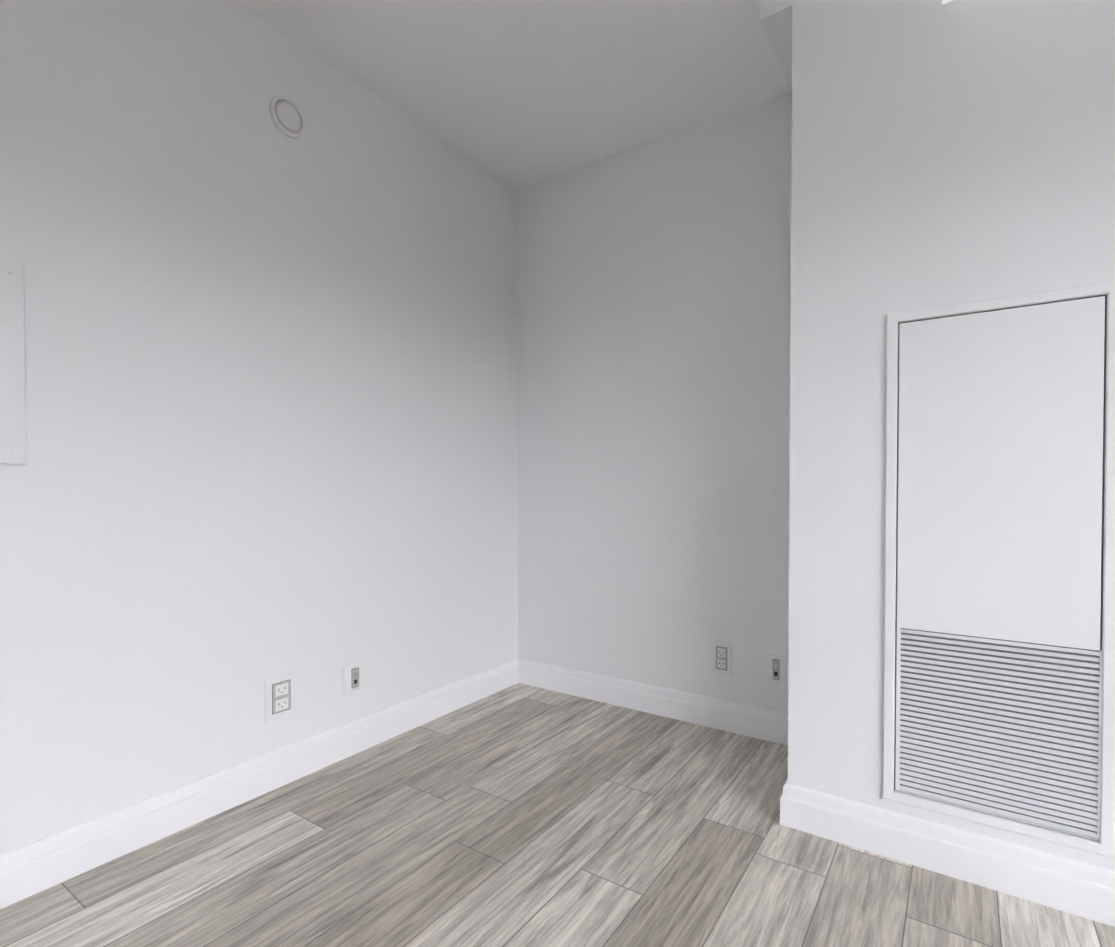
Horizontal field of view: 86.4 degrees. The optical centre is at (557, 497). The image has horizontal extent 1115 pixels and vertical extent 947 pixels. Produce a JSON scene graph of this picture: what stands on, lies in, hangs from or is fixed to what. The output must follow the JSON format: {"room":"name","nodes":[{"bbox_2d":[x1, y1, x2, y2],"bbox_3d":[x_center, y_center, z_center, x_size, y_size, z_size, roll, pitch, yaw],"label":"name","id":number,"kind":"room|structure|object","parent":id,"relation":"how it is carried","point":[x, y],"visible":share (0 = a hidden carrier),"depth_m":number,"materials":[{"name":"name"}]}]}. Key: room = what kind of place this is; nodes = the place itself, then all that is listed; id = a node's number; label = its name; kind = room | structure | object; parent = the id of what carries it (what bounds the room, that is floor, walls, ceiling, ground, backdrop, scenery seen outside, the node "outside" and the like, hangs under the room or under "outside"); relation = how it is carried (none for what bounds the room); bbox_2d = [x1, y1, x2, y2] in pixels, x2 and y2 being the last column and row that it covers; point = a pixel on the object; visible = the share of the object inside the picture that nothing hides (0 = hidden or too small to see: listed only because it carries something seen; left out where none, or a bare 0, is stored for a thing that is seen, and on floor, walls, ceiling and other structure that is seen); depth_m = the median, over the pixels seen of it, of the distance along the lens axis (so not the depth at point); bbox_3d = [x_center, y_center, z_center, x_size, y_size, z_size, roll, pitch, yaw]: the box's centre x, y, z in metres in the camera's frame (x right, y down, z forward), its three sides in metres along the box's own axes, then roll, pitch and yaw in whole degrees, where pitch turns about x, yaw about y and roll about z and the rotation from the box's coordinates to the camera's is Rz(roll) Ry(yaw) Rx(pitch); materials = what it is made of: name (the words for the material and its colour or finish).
{"room":"empty apartment room","nodes":[
{"label":"empty apartment room","id":0,"kind":"room"},
{"bbox_2d":[0,0,517,854],"bbox_3d":[-1.565,-0.305,1.406,0.120,2.700,4.840,1,1,34],"label":"wall","id":1,"kind":"structure","parent":0,"point":[272,396],"depth_m":1.98,"materials":[{"name":"paint"}]},
{"bbox_2d":[0,260,26,464],"bbox_3d":[-1.481,-0.342,1.392,0.033,0.515,0.360,1,1,34],"label":"breaker panel","id":2,"kind":"object","parent":1,"relation":"attached to","point":[13,434],"visible":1,"depth_m":1.52,"materials":[{"name":"metal"}]},
{"bbox_2d":[0,658,517,908],"bbox_3d":[-1.507,0.981,1.387,0.019,0.130,4.600,1,1,34],"label":"baseboard","id":3,"kind":"structure","parent":1,"relation":"attached to","point":[31,869],"depth_m":1.94,"materials":[{"name":"paint"}]},
{"bbox_2d":[265,672,296,722],"bbox_3d":[-0.996,0.717,2.142,0.010,0.150,0.120,1,1,34],"label":"electrical outlet","id":4,"kind":"object","parent":1,"relation":"attached to","point":[280,696],"visible":1,"depth_m":2.14,"materials":[{"name":"white plastic"}]},
{"bbox_2d":[269,96,304,137],"bbox_3d":[-0.969,-1.371,2.137,0.023,0.132,0.132,1,1,34],"label":"smoke detector","id":5,"kind":"object","parent":1,"relation":"attached to","point":[287,117],"visible":0.98,"depth_m":2.12,"materials":[{"name":"white plastic"}]},
{"bbox_2d":[343,662,365,693],"bbox_3d":[-0.817,0.727,2.401,0.014,0.106,0.108,1,1,34],"label":"outlet","id":6,"kind":"object","parent":1,"relation":"attached to","point":[354,677],"visible":1,"depth_m":2.40,"materials":[{"name":"white plastic"}]},
{"bbox_2d":[234,0,790,189],"bbox_3d":[-0.110,-1.689,0.393,3.640,0.100,4.840,1,1,34],"label":"ceiling","id":7,"kind":"structure","parent":0,"point":[518,94],"depth_m":2.30,"materials":[{"name":"paint"}]},
{"bbox_2d":[760,0,792,92],"bbox_3d":[0.867,-1.604,2.137,0.100,0.125,0.620,1,1,34],"label":"chase","id":8,"kind":"object","parent":7,"relation":"attached to","point":[776,18],"visible":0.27,"depth_m":1.95,"materials":[{"name":"paint"}]},
{"bbox_2d":[0,683,1114,946],"bbox_3d":[-0.110,1.111,0.437,3.640,0.100,4.840,1,1,34],"label":"floor","id":9,"kind":"structure","parent":0,"point":[520,815],"depth_m":1.68,"materials":[{"name":"laminate"}]},
{"bbox_2d":[517,92,791,712],"bbox_3d":[1.219,-0.320,2.365,3.400,2.700,0.120,1,1,34],"label":"wall","id":10,"kind":"structure","parent":0,"point":[654,305],"depth_m":2.79,"materials":[{"name":"paint"}]},
{"bbox_2d":[518,658,787,744],"bbox_3d":[0.426,0.958,2.841,1.576,0.130,0.019,1,1,34],"label":"baseboard","id":11,"kind":"structure","parent":10,"relation":"attached to","point":[766,724],"depth_m":2.79,"materials":[{"name":"paint"}]},
{"bbox_2d":[712,641,730,674],"bbox_3d":[0.729,0.711,2.637,0.084,0.140,0.010,1,1,34],"label":"electrical outlet","id":12,"kind":"object","parent":10,"relation":"attached to","point":[721,657],"visible":1,"depth_m":2.63,"materials":[{"name":"white plastic"}]},
{"bbox_2d":[767,654,785,684],"bbox_3d":[0.921,0.723,2.503,0.078,0.118,0.014,1,1,34],"label":"outlet","id":13,"kind":"object","parent":10,"relation":"attached to","point":[776,668],"visible":1,"depth_m":2.50,"materials":[{"name":"white plastic"}]},
{"bbox_2d":[788,0,1114,869],"bbox_3d":[1.662,-0.308,1.616,1.824,2.700,0.620,1,1,34],"label":"wall","id":14,"kind":"structure","parent":0,"point":[954,152],"depth_m":1.73,"materials":[{"name":"paint"}]},
{"bbox_2d":[780,783,1114,926],"bbox_3d":[1.474,0.981,1.377,1.843,0.130,0.019,1,1,34],"label":"baseboard","id":15,"kind":"structure","parent":14,"relation":"attached to","point":[1074,887],"depth_m":1.62,"materials":[{"name":"paint"}]},
{"bbox_2d":[883,281,1114,857],"bbox_3d":[1.157,0.175,1.584,0.500,1.405,0.014,1,1,34],"label":"access door","id":16,"kind":"structure","parent":14,"relation":"in","point":[999,652],"depth_m":1.57,"materials":[{"name":"paint"}]}
]}

